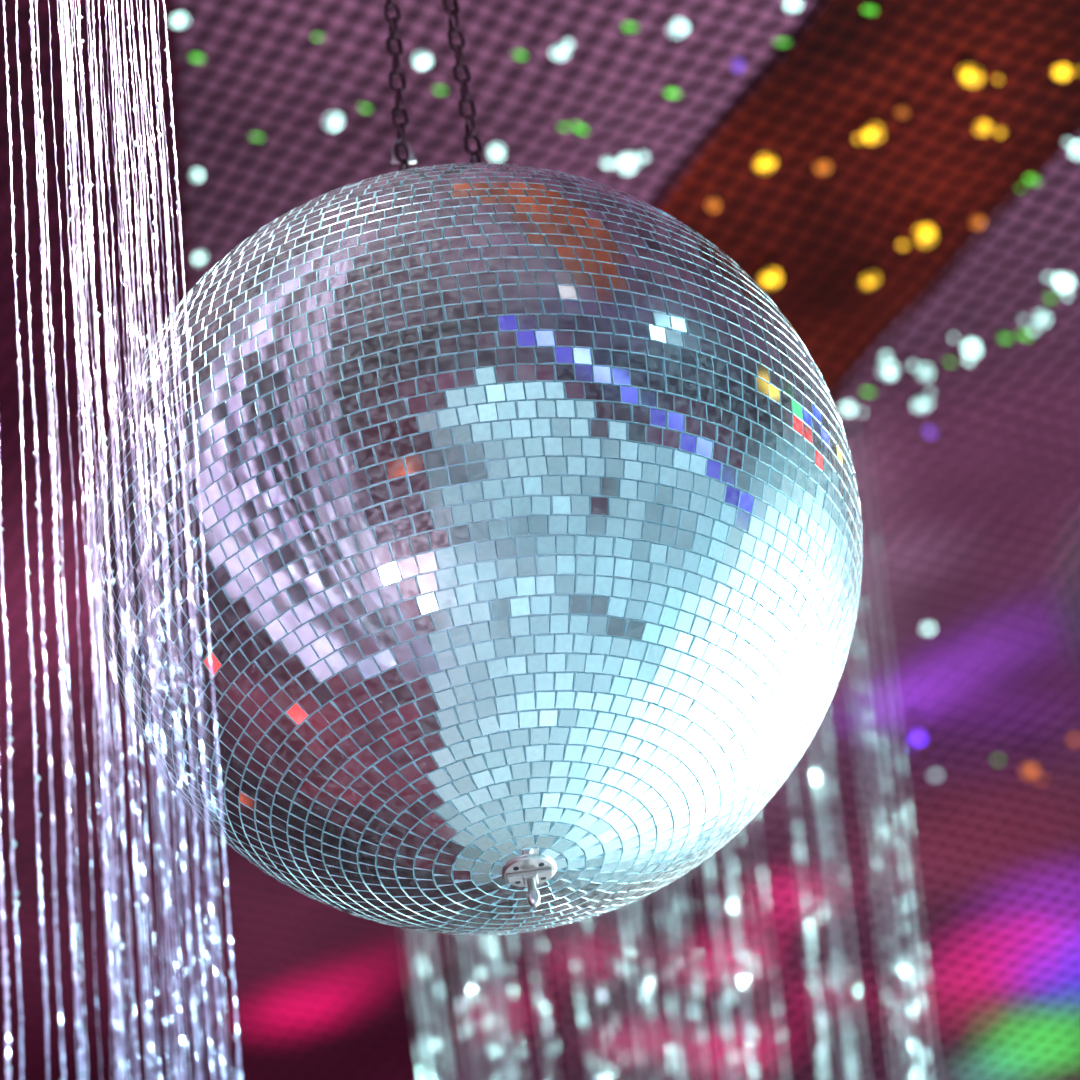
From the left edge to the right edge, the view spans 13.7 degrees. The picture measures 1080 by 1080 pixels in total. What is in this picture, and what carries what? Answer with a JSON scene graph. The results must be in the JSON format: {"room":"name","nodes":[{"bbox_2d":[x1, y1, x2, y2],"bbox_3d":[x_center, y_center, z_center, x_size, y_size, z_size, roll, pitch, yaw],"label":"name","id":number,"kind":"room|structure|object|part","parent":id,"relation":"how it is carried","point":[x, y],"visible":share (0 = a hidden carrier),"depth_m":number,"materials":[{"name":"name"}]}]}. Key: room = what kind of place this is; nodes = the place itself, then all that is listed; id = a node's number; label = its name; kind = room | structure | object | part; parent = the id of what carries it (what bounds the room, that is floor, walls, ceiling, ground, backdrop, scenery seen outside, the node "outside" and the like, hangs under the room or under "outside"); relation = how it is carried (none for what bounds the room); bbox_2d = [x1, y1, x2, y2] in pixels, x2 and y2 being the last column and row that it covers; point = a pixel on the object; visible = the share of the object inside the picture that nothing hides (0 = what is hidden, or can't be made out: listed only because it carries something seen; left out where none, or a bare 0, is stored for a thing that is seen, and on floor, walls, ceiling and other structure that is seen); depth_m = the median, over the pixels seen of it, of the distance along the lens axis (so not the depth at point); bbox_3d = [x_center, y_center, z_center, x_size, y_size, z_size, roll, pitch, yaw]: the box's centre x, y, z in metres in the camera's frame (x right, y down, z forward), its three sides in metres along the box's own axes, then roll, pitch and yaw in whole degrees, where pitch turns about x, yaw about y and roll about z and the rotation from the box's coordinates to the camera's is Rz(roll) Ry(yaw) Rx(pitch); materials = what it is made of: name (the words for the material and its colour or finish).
{"room":"entertainment venue","nodes":[
{"label":"entertainment venue","id":0,"kind":"room"},
{"bbox_2d":[176,0,1079,1079],"bbox_3d":[-0.226,-1.464,3.888,10.000,0.100,11.500,-7,-36,0],"label":"ceiling","id":1,"kind":"structure","parent":0,"point":[977,518],"depth_m":5.96,"materials":[{"name":"fabric"}]},
{"bbox_2d":[0,0,242,1079],"bbox_3d":[-0.723,-0.397,2.849,0.972,2.662,0.075,-7,-36,0],"label":"curtain","id":2,"kind":"object","parent":1,"relation":"hanging from","point":[69,92],"visible":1,"depth_m":2.49,"materials":[{"name":"silver metal"}]},
{"bbox_2d":[172,11,187,26],"bbox_3d":[-0.393,-0.569,4.908,0.018,0.020,0.012,-12,-37,7],"label":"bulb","id":3,"kind":"object","parent":1,"relation":"in","point":[180,19],"visible":1,"depth_m":4.90,"materials":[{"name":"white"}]},
{"bbox_2d":[190,54,203,60],"bbox_3d":[-0.378,-0.532,4.958,0.017,0.008,0.006,11,-40,-23],"label":"recessed light","id":4,"kind":"object","parent":1,"relation":"in","point":[196,57],"visible":1,"depth_m":4.96,"materials":[{"name":"green glass"}]},
{"bbox_2d":[192,168,201,179],"bbox_3d":[-0.390,-0.416,5.113,0.011,0.016,0.009,-15,-37,10],"label":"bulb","id":5,"kind":"object","parent":1,"relation":"in","point":[197,174],"visible":1,"depth_m":5.11,"materials":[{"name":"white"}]},
{"bbox_2d":[195,250,204,263],"bbox_3d":[-0.395,-0.330,5.229,0.013,0.018,0.010,-20,-38,17],"label":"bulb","id":6,"kind":"object","parent":1,"relation":"in","point":[200,257],"visible":1,"depth_m":5.22,"materials":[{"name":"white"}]},
{"bbox_2d":[0,0,467,1079],"bbox_3d":[-0.503,0.238,6.021,1.092,0.006,3.088,0,-37,-10],"label":"drape","id":7,"kind":"object","parent":1,"relation":"attached to","point":[322,993],"visible":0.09,"depth_m":6.12,"materials":[{"name":"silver metal"}]},
{"bbox_2d":[252,134,262,139],"bbox_3d":[-0.319,-0.455,5.071,0.014,0.007,0.004,10,-40,-22],"label":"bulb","id":8,"kind":"object","parent":1,"relation":"in","point":[255,136],"visible":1,"depth_m":5.07,"materials":[{"name":"green glass"}]},
{"bbox_2d":[313,34,322,38],"bbox_3d":[-0.244,-0.554,4.951,0.011,0.007,0.005,0,-37,-10],"label":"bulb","id":9,"kind":"object","parent":1,"relation":"in","point":[316,36],"visible":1,"depth_m":4.95,"materials":[{"name":"green glass"}]},
{"bbox_2d":[324,110,341,128],"bbox_3d":[-0.233,-0.474,5.064,0.020,0.024,0.013,-16,-37,11],"label":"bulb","id":10,"kind":"object","parent":1,"relation":"in","point":[333,120],"visible":1,"depth_m":5.06,"materials":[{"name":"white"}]},
{"bbox_2d":[328,110,335,115],"bbox_3d":[-0.234,-0.480,5.069,0.010,0.009,0.006,-16,-37,11],"label":"socket","id":11,"kind":"object","parent":10,"relation":"attached to","point":[331,113],"depth_m":5.07,"materials":[{"name":"grey plastic"}]},
{"bbox_2d":[360,105,369,110],"bbox_3d":[-0.197,-0.486,5.051,0.012,0.007,0.004,18,-43,-30],"label":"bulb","id":12,"kind":"object","parent":1,"relation":"in","point":[364,107],"visible":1,"depth_m":5.05,"materials":[{"name":"green glass"}]},
{"bbox_2d":[414,49,429,67],"bbox_3d":[-0.131,-0.536,4.998,0.018,0.024,0.015,4,-38,-14],"label":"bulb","id":13,"kind":"object","parent":1,"relation":"in","point":[421,60],"visible":1,"depth_m":4.99,"materials":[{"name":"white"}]},
{"bbox_2d":[435,87,444,91],"bbox_3d":[-0.112,-0.504,5.039,0.013,0.006,0.004,12,-41,-24],"label":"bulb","id":14,"kind":"object","parent":1,"relation":"in","point":[439,89],"visible":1,"depth_m":5.04,"materials":[{"name":"green glass"}]},
{"bbox_2d":[490,141,503,159],"bbox_3d":[-0.049,-0.445,5.134,0.015,0.024,0.016,-22,-39,19],"label":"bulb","id":15,"kind":"object","parent":1,"relation":"in","point":[496,152],"visible":1,"depth_m":5.13,"materials":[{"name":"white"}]},
{"bbox_2d":[514,51,525,57],"bbox_3d":[-0.022,-0.540,5.007,0.015,0.008,0.005,15,-42,-27],"label":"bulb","id":16,"kind":"object","parent":1,"relation":"in","point":[519,54],"visible":1,"depth_m":5.00,"materials":[{"name":"green glass"}]},
{"bbox_2d":[552,43,567,58],"bbox_3d":[0.022,-0.545,5.011,0.018,0.020,0.012,-3,-37,-5],"label":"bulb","id":17,"kind":"object","parent":1,"relation":"in","point":[559,51],"visible":1,"depth_m":5.00,"materials":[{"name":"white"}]},
{"bbox_2d":[559,124,568,128],"bbox_3d":[0.028,-0.470,5.110,0.012,0.006,0.004,5,-38,-17],"label":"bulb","id":18,"kind":"object","parent":1,"relation":"in","point":[563,126],"visible":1,"depth_m":5.11,"materials":[{"name":"green glass"}]},
{"bbox_2d":[565,39,571,47],"bbox_3d":[0.031,-0.552,5.001,0.008,0.011,0.007,-6,-36,-1],"label":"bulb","id":19,"kind":"object","parent":1,"relation":"in","point":[568,43],"visible":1,"depth_m":5.00,"materials":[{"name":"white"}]},
{"bbox_2d":[573,122,586,132],"bbox_3d":[0.045,-0.469,5.114,0.022,0.010,0.006,27,-48,-37],"label":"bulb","id":20,"kind":"object","parent":1,"relation":"in","point":[578,126],"visible":1,"depth_m":5.11,"materials":[{"name":"green glass"}]},
{"bbox_2d":[603,156,612,166],"bbox_3d":[0.078,-0.435,5.167,0.011,0.015,0.008,1,-37,-11],"label":"recessed light","id":21,"kind":"object","parent":1,"relation":"in","point":[607,161],"visible":1,"depth_m":5.16,"materials":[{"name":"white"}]},
{"bbox_2d":[618,150,637,172],"bbox_3d":[0.101,-0.436,5.173,0.025,0.028,0.018,-24,-40,22],"label":"bulb","id":22,"kind":"object","parent":1,"relation":"in","point":[628,162],"visible":1,"depth_m":5.16,"materials":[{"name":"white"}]},
{"bbox_2d":[622,150,631,156],"bbox_3d":[0.100,-0.443,5.178,0.012,0.010,0.009,-24,-40,22],"label":"socket","id":23,"kind":"object","parent":22,"relation":"attached to","point":[627,153],"depth_m":5.17,"materials":[{"name":"grey plastic"}]},
{"bbox_2d":[623,23,636,29],"bbox_3d":[0.100,-0.570,4.989,0.016,0.009,0.006,1,-37,-11],"label":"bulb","id":24,"kind":"object","parent":1,"relation":"in","point":[629,26],"visible":1,"depth_m":4.99,"materials":[{"name":"green glass"}]},
{"bbox_2d":[640,151,646,160],"bbox_3d":[0.119,-0.441,5.165,0.009,0.013,0.008,-16,-37,11],"label":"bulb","id":25,"kind":"object","parent":1,"relation":"in","point":[643,156],"visible":1,"depth_m":5.16,"materials":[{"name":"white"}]},
{"bbox_2d":[400,405,939,1079],"bbox_3d":[0.142,0.416,5.211,0.661,1.293,0.180,-7,-36,0],"label":"curtain","id":26,"kind":"object","parent":1,"relation":"hanging from","point":[740,955],"visible":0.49,"depth_m":5.15,"materials":[{"name":"grey metal"}]},
{"bbox_3d":[0.078,-0.097,5.593,0.657,0.008,0.008,-7,-36,0],"label":"curtain rail","id":27,"kind":"part","parent":26,"relation":"part of","materials":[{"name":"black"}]},
{"bbox_2d":[664,89,679,95],"bbox_3d":[0.149,-0.506,5.083,0.019,0.009,0.006,7,-39,-18],"label":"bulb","id":28,"kind":"object","parent":1,"relation":"in","point":[671,92],"visible":1,"depth_m":5.08,"materials":[{"name":"green glass"}]},
{"bbox_2d":[669,17,686,36],"bbox_3d":[0.153,-0.571,4.999,0.022,0.024,0.016,-24,-39,21],"label":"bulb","id":29,"kind":"object","parent":1,"relation":"in","point":[678,27],"visible":1,"depth_m":4.99,"materials":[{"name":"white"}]},
{"bbox_2d":[672,17,680,22],"bbox_3d":[0.152,-0.577,5.003,0.011,0.009,0.008,-16,-37,12],"label":"socket","id":30,"kind":"object","parent":29,"relation":"attached to","point":[677,19],"depth_m":5.00,"materials":[{"name":"grey plastic"}]},
{"bbox_2d":[708,197,717,209],"bbox_3d":[0.201,-0.392,5.246,0.013,0.018,0.009,-1,-37,-8],"label":"recessed light","id":31,"kind":"object","parent":1,"relation":"in","point":[712,204],"visible":1,"depth_m":5.24,"materials":[{"name":"orange"}]},
{"bbox_2d":[733,57,742,70],"bbox_3d":[0.222,-0.536,5.057,0.012,0.018,0.011,-9,-36,3],"label":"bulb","id":32,"kind":"object","parent":1,"relation":"in","point":[737,64],"visible":1,"depth_m":5.05,"materials":[{"name":"purple glass"}]},
{"bbox_2d":[755,149,774,172],"bbox_3d":[0.259,-0.439,5.197,0.024,0.030,0.016,-21,-38,17],"label":"bulb","id":33,"kind":"object","parent":1,"relation":"in","point":[765,162],"visible":1,"depth_m":5.19,"materials":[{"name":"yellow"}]},
{"bbox_2d":[759,149,767,156],"bbox_3d":[0.258,-0.446,5.203,0.011,0.011,0.007,-14,-37,9],"label":"socket","id":34,"kind":"object","parent":33,"relation":"attached to","point":[763,153],"depth_m":5.20,"materials":[{"name":"yellow plastic"}]},
{"bbox_2d":[760,264,779,287],"bbox_3d":[0.274,-0.316,5.365,0.025,0.030,0.019,-15,-37,11],"label":"bulb","id":35,"kind":"object","parent":1,"relation":"in","point":[770,277],"visible":1,"depth_m":5.36,"materials":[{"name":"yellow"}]},
{"bbox_2d":[763,264,773,271],"bbox_3d":[0.273,-0.323,5.370,0.012,0.011,0.009,-15,-37,11],"label":"socket","id":36,"kind":"object","parent":35,"relation":"attached to","point":[768,268],"depth_m":5.37,"materials":[{"name":"yellow plastic"}]},
{"bbox_2d":[775,38,789,44],"bbox_3d":[0.271,-0.558,5.033,0.018,0.008,0.005,2,-37,-12],"label":"recessed light","id":37,"kind":"object","parent":1,"relation":"in","point":[781,41],"visible":1,"depth_m":5.03,"materials":[{"name":"green glass"}]},
{"bbox_2d":[785,0,800,10],"bbox_3d":[0.280,-0.597,4.985,0.020,0.024,0.013,-22,-39,19],"label":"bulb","id":38,"kind":"object","parent":1,"relation":"in","point":[791,5],"visible":1,"depth_m":4.98,"materials":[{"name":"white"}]},
{"bbox_2d":[816,158,829,172],"bbox_3d":[0.327,-0.434,5.212,0.017,0.020,0.010,-5,-36,-3],"label":"bulb","id":39,"kind":"object","parent":1,"relation":"in","point":[822,166],"visible":1,"depth_m":5.21,"materials":[{"name":"orange"}]},
{"bbox_2d":[841,399,854,413],"bbox_3d":[0.382,-0.166,5.582,0.017,0.020,0.011,-5,-36,-3],"label":"recessed light","id":40,"kind":"object","parent":1,"relation":"in","point":[849,408],"visible":1,"depth_m":5.58,"materials":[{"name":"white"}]},
{"bbox_2d":[855,134,861,141],"bbox_3d":[0.366,-0.463,5.178,0.009,0.011,0.007,9,-39,-21],"label":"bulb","id":41,"kind":"object","parent":1,"relation":"in","point":[858,138],"visible":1,"depth_m":5.17,"materials":[{"name":"orange glass"}]},
{"bbox_2d":[862,389,873,393],"bbox_3d":[0.405,-0.184,5.559,0.016,0.008,0.004,3,-38,-13],"label":"recessed light","id":42,"kind":"object","parent":1,"relation":"in","point":[866,391],"visible":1,"depth_m":5.56,"materials":[{"name":"green"}]},
{"bbox_2d":[658,0,1079,396],"bbox_3d":[0.553,-0.628,5.033,0.388,0.014,1.728,14,-42,-26],"label":"fabric banner","id":43,"kind":"object","parent":1,"relation":"attached to","point":[850,66],"visible":0.66,"depth_m":5.24,"materials":[{"name":"red fabric"}]},
{"bbox_2d":[864,6,875,12],"bbox_3d":[0.367,-0.591,5.006,0.016,0.009,0.006,7,-39,-19],"label":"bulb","id":44,"kind":"object","parent":1,"relation":"in","point":[869,9],"visible":1,"depth_m":5.00,"materials":[{"name":"green glass"}]},
{"bbox_2d":[862,269,878,287],"bbox_3d":[0.395,-0.314,5.386,0.022,0.024,0.013,-23,-39,20],"label":"bulb","id":45,"kind":"object","parent":1,"relation":"in","point":[870,279],"visible":1,"depth_m":5.38,"materials":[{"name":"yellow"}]},
{"bbox_2d":[864,269,872,275],"bbox_3d":[0.394,-0.320,5.391,0.011,0.009,0.006,-23,-39,20],"label":"socket","id":46,"kind":"object","parent":45,"relation":"attached to","point":[869,272],"depth_m":5.39,"materials":[{"name":"yellow plastic"}]},
{"bbox_2d":[863,119,882,142],"bbox_3d":[0.382,-0.471,5.174,0.024,0.030,0.017,-17,-38,13],"label":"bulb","id":47,"kind":"object","parent":1,"relation":"in","point":[873,133],"visible":1,"depth_m":5.17,"materials":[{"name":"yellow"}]},
{"bbox_2d":[866,119,875,126],"bbox_3d":[0.381,-0.479,5.180,0.011,0.011,0.008,-17,-38,13],"label":"socket","id":48,"kind":"object","parent":47,"relation":"attached to","point":[870,123],"depth_m":5.18,"materials":[{"name":"yellow plastic"}]},
{"bbox_2d":[881,351,889,360],"bbox_3d":[0.422,-0.226,5.507,0.011,0.013,0.008,-14,-37,9],"label":"recessed light","id":49,"kind":"object","parent":1,"relation":"in","point":[885,356],"visible":1,"depth_m":5.50,"materials":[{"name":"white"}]},
{"bbox_2d":[879,358,896,378],"bbox_3d":[0.427,-0.212,5.530,0.023,0.030,0.017,5,-38,-16],"label":"recessed light","id":50,"kind":"object","parent":1,"relation":"in","point":[888,370],"visible":1,"depth_m":5.52,"materials":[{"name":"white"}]},
{"bbox_2d":[897,106,906,115],"bbox_3d":[0.414,-0.491,5.149,0.012,0.014,0.008,8,-39,-19],"label":"recessed light","id":51,"kind":"object","parent":1,"relation":"in","point":[901,111],"visible":1,"depth_m":5.14,"materials":[{"name":"orange"}]},
{"bbox_2d":[899,240,906,247],"bbox_3d":[0.431,-0.351,5.339,0.010,0.011,0.007,-7,-36,-1],"label":"recessed light","id":52,"kind":"object","parent":1,"relation":"in","point":[902,244],"visible":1,"depth_m":5.34,"materials":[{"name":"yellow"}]},
{"bbox_2d":[912,729,923,742],"bbox_3d":[0.519,0.269,6.190,0.016,0.020,0.013,9,-39,-20],"label":"recessed light","id":53,"kind":"object","parent":1,"relation":"in","point":[917,737],"visible":1,"depth_m":6.18,"materials":[{"name":"purple"}]},
{"bbox_2d":[914,394,929,410],"bbox_3d":[0.474,-0.172,5.591,0.021,0.024,0.013,-15,-37,11],"label":"recessed light","id":54,"kind":"object","parent":1,"relation":"in","point":[922,403],"visible":1,"depth_m":5.58,"materials":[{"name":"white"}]},
{"bbox_2d":[917,394,924,399],"bbox_3d":[0.473,-0.178,5.596,0.010,0.009,0.006,-15,-37,10],"label":"socket","id":55,"kind":"object","parent":54,"relation":"attached to","point":[920,396],"depth_m":5.59,"materials":[{"name":"grey plastic"}]},
{"bbox_2d":[918,361,931,378],"bbox_3d":[0.473,-0.209,5.540,0.017,0.024,0.016,-25,-40,23],"label":"recessed light","id":56,"kind":"object","parent":1,"relation":"in","point":[925,372],"visible":1,"depth_m":5.53,"materials":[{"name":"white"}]},
{"bbox_2d":[915,219,935,245],"bbox_3d":[0.455,-0.365,5.330,0.025,0.036,0.023,-9,-36,3],"label":"bulb","id":57,"kind":"object","parent":1,"relation":"in","point":[924,234],"visible":1,"depth_m":5.32,"materials":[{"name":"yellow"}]},
{"bbox_2d":[918,219,927,227],"bbox_3d":[0.454,-0.374,5.337,0.012,0.013,0.011,-9,-36,3],"label":"socket","id":58,"kind":"object","parent":57,"relation":"attached to","point":[922,223],"depth_m":5.33,"materials":[{"name":"yellow plastic"}]},
{"bbox_2d":[923,621,932,632],"bbox_3d":[0.515,0.115,5.982,0.013,0.016,0.008,-20,-38,17],"label":"recessed light","id":59,"kind":"object","parent":1,"relation":"in","point":[928,627],"visible":1,"depth_m":5.98,"materials":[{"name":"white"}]},
{"bbox_2d":[925,425,934,436],"bbox_3d":[0.488,-0.137,5.638,0.012,0.016,0.008,4,-38,-15],"label":"recessed light","id":60,"kind":"object","parent":1,"relation":"in","point":[929,431],"visible":1,"depth_m":5.63,"materials":[{"name":"purple"}]},
{"bbox_2d":[931,770,938,777],"bbox_3d":[0.550,0.326,6.270,0.011,0.012,0.006,-13,-37,8],"label":"recessed light","id":61,"kind":"object","parent":1,"relation":"in","point":[935,774],"visible":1,"depth_m":6.27,"materials":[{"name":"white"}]},
{"bbox_2d":[966,356,971,363],"bbox_3d":[0.527,-0.222,5.529,0.007,0.011,0.007,0,-37,-9],"label":"recessed light","id":62,"kind":"object","parent":1,"relation":"in","point":[968,360],"visible":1,"depth_m":5.53,"materials":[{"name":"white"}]},
{"bbox_2d":[959,60,982,85],"bbox_3d":[0.489,-0.532,5.112,0.029,0.034,0.018,10,-40,-22],"label":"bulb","id":63,"kind":"object","parent":1,"relation":"in","point":[969,74],"visible":1,"depth_m":5.10,"materials":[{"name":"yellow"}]},
{"bbox_2d":[963,60,974,66],"bbox_3d":[0.488,-0.540,5.118,0.014,0.012,0.009,10,-40,-22],"label":"socket","id":64,"kind":"object","parent":63,"relation":"attached to","point":[967,63],"depth_m":5.11,"materials":[{"name":"yellow plastic"}]},
{"bbox_2d":[964,335,979,356],"bbox_3d":[0.528,-0.238,5.512,0.019,0.030,0.016,0,-37,-10],"label":"recessed light","id":65,"kind":"object","parent":1,"relation":"in","point":[971,348],"visible":1,"depth_m":5.50,"materials":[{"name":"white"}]},
{"bbox_2d":[966,335,973,341],"bbox_3d":[0.527,-0.246,5.517,0.009,0.011,0.008,0,-37,-10],"label":"socket","id":66,"kind":"object","parent":65,"relation":"attached to","point":[969,338],"depth_m":5.51,"materials":[{"name":"grey plastic"}]},
{"bbox_2d":[972,214,983,227],"bbox_3d":[0.517,-0.378,5.319,0.014,0.018,0.010,-14,-37,9],"label":"recessed light","id":67,"kind":"object","parent":1,"relation":"in","point":[977,222],"visible":1,"depth_m":5.31,"materials":[{"name":"orange"}]},
{"bbox_2d":[975,117,990,133],"bbox_3d":[0.510,-0.478,5.184,0.019,0.022,0.011,-11,-37,5],"label":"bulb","id":68,"kind":"object","parent":1,"relation":"in","point":[982,127],"visible":1,"depth_m":5.18,"materials":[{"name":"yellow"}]},
{"bbox_2d":[995,75,1000,82],"bbox_3d":[0.521,-0.525,5.120,0.007,0.010,0.006,4,-38,-14],"label":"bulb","id":69,"kind":"object","parent":1,"relation":"in","point":[997,78],"visible":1,"depth_m":5.12,"materials":[{"name":"orange glass"}]},
{"bbox_2d":[997,127,1003,135],"bbox_3d":[0.531,-0.472,5.194,0.009,0.012,0.007,-18,-38,15],"label":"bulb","id":70,"kind":"object","parent":1,"relation":"in","point":[1000,132],"visible":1,"depth_m":5.19,"materials":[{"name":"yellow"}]},
{"bbox_2d":[999,334,1010,340],"bbox_3d":[0.568,-0.248,5.501,0.017,0.009,0.007,11,-40,-23],"label":"recessed light","id":71,"kind":"object","parent":1,"relation":"in","point":[1004,337],"visible":1,"depth_m":5.50,"materials":[{"name":"green"}]},
{"bbox_2d":[1021,315,1026,321],"bbox_3d":[0.588,-0.270,5.475,0.008,0.010,0.005,9,-39,-20],"label":"recessed light","id":72,"kind":"object","parent":1,"relation":"in","point":[1023,318],"visible":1,"depth_m":5.47,"materials":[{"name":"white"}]},
{"bbox_2d":[1019,331,1030,337],"bbox_3d":[0.593,-0.252,5.500,0.017,0.009,0.006,19,-44,-31],"label":"recessed light","id":73,"kind":"object","parent":1,"relation":"in","point":[1024,334],"visible":1,"depth_m":5.50,"materials":[{"name":"green"}]},
{"bbox_2d":[1023,760,1036,775],"bbox_3d":[0.684,0.319,6.286,0.020,0.024,0.012,-5,-36,-3],"label":"recessed light","id":74,"kind":"object","parent":1,"relation":"in","point":[1029,769],"visible":1,"depth_m":6.28,"materials":[{"name":"orange"}]},
{"bbox_2d":[1025,760,1031,764],"bbox_3d":[0.683,0.312,6.290,0.010,0.009,0.006,0,-37,-10],"label":"socket","id":75,"kind":"object","parent":74,"relation":"attached to","point":[1028,762],"depth_m":6.29,"materials":[{"name":"orange plastic"}]},
{"bbox_3d":[0.684,0.322,6.283,0.020,0.016,0.012,-5,-36,-3],"label":"bulb","id":76,"kind":"part","parent":74,"relation":"part of","materials":[{"name":"orange"}]},
{"bbox_2d":[1026,175,1039,183],"bbox_3d":[0.577,-0.422,5.268,0.020,0.010,0.008,15,-42,-27],"label":"recessed light","id":77,"kind":"object","parent":1,"relation":"in","point":[1032,179],"visible":1,"depth_m":5.26,"materials":[{"name":"green"}]},
{"bbox_2d":[1030,326,1036,332],"bbox_3d":[0.602,-0.257,5.494,0.008,0.010,0.006,-1,-37,-8],"label":"recessed light","id":78,"kind":"object","parent":1,"relation":"in","point":[1033,329],"visible":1,"depth_m":5.49,"materials":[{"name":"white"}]},
{"bbox_2d":[1035,307,1048,325],"bbox_3d":[0.611,-0.273,5.478,0.017,0.026,0.014,-10,-37,4],"label":"recessed light","id":79,"kind":"object","parent":1,"relation":"in","point":[1042,318],"visible":1,"depth_m":5.47,"materials":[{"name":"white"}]},
{"bbox_2d":[1037,307,1043,312],"bbox_3d":[0.610,-0.280,5.483,0.008,0.010,0.006,-18,-38,14],"label":"socket","id":80,"kind":"object","parent":79,"relation":"attached to","point":[1040,309],"depth_m":5.48,"materials":[{"name":"grey plastic"}]},
{"bbox_2d":[1045,273,1051,279],"bbox_3d":[0.612,-0.317,5.415,0.009,0.010,0.006,9,-39,-20],"label":"recessed light","id":81,"kind":"object","parent":1,"relation":"in","point":[1047,277],"visible":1,"depth_m":5.41,"materials":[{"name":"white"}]},
{"bbox_2d":[1046,294,1053,300],"bbox_3d":[0.617,-0.294,5.447,0.014,0.007,0.006,25,-47,-36],"label":"recessed light","id":82,"kind":"object","parent":1,"relation":"in","point":[1049,297],"visible":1,"depth_m":5.44,"materials":[{"name":"green"}]},
{"bbox_2d":[1054,61,1069,79],"bbox_3d":[0.594,-0.535,5.122,0.019,0.024,0.016,-1,-37,-8],"label":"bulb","id":83,"kind":"object","parent":1,"relation":"in","point":[1062,72],"visible":1,"depth_m":5.11,"materials":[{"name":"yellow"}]},
{"bbox_2d":[1056,61,1063,65],"bbox_3d":[0.593,-0.541,5.127,0.009,0.009,0.007,6,-38,-17],"label":"socket","id":84,"kind":"object","parent":83,"relation":"attached to","point":[1060,63],"depth_m":5.12,"materials":[{"name":"yellow plastic"}]},
{"bbox_2d":[1054,270,1071,289],"bbox_3d":[0.630,-0.314,5.427,0.024,0.028,0.016,4,-38,-14],"label":"bulb","id":85,"kind":"object","parent":1,"relation":"in","point":[1061,281],"visible":1,"depth_m":5.42,"materials":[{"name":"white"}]},
{"bbox_2d":[1056,270,1065,275],"bbox_3d":[0.629,-0.321,5.432,0.011,0.010,0.008,4,-38,-14],"label":"socket","id":86,"kind":"object","parent":85,"relation":"attached to","point":[1060,272],"depth_m":5.43,"materials":[{"name":"grey plastic"}]},
{"bbox_2d":[1064,290,1069,297],"bbox_3d":[0.638,-0.298,5.446,0.008,0.012,0.006,7,-39,-18],"label":"recessed light","id":87,"kind":"object","parent":1,"relation":"in","point":[1067,294],"visible":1,"depth_m":5.44,"materials":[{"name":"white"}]},
{"bbox_2d":[1064,138,1070,144],"bbox_3d":[0.612,-0.463,5.219,0.008,0.010,0.005,11,-40,-23],"label":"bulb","id":88,"kind":"object","parent":1,"relation":"in","point":[1067,142],"visible":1,"depth_m":5.22,"materials":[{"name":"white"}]},
{"bbox_2d":[1071,734,1078,743],"bbox_3d":[0.741,0.276,6.235,0.012,0.014,0.007,-3,-37,-5],"label":"recessed light","id":89,"kind":"object","parent":1,"relation":"in","point":[1074,739],"visible":1,"depth_m":6.23,"materials":[{"name":"orange"}]},
{"bbox_2d":[1071,138,1079,157],"bbox_3d":[0.626,-0.456,5.234,0.020,0.026,0.016,-8,-36,1],"label":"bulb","id":90,"kind":"object","parent":1,"relation":"in","point":[1075,149],"visible":1,"depth_m":5.23,"materials":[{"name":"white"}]},
{"bbox_2d":[1073,138,1079,143],"bbox_3d":[0.625,-0.463,5.239,0.009,0.010,0.007,-15,-37,11],"label":"socket","id":91,"kind":"object","parent":90,"relation":"attached to","point":[1076,141],"depth_m":5.24,"materials":[{"name":"grey plastic"}]},
{"bbox_3d":[-0.163,-0.979,3.657,0.046,0.914,0.013,-7,-36,0],"label":"chain","id":92,"kind":"object","parent":1,"relation":"hanging from","visible":0},
{"bbox_2d":[383,0,415,170],"bbox_3d":[-0.111,-0.423,3.245,0.027,0.541,0.013,-7,-36,0],"label":"chain","id":93,"kind":"object","parent":92,"relation":"hanging from","point":[401,142],"visible":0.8,"depth_m":3.16,"materials":[{"name":"black metal"}]},
{"bbox_2d":[90,163,862,934],"bbox_3d":[-0.041,0.003,2.927,0.500,0.558,0.500,21,-45,-33],"label":"ball","id":94,"kind":"object","parent":93,"relation":"hanging from","point":[531,519],"visible":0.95,"depth_m":2.73,"materials":[{"name":"silver glass"}]},
{"bbox_2d":[442,0,481,162],"bbox_3d":[-0.070,-0.422,3.240,0.025,0.524,0.013,-7,-36,0],"label":"chain","id":95,"kind":"object","parent":92,"relation":"hanging from","point":[458,53],"visible":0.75,"depth_m":3.17,"materials":[{"name":"black metal"}]}
]}

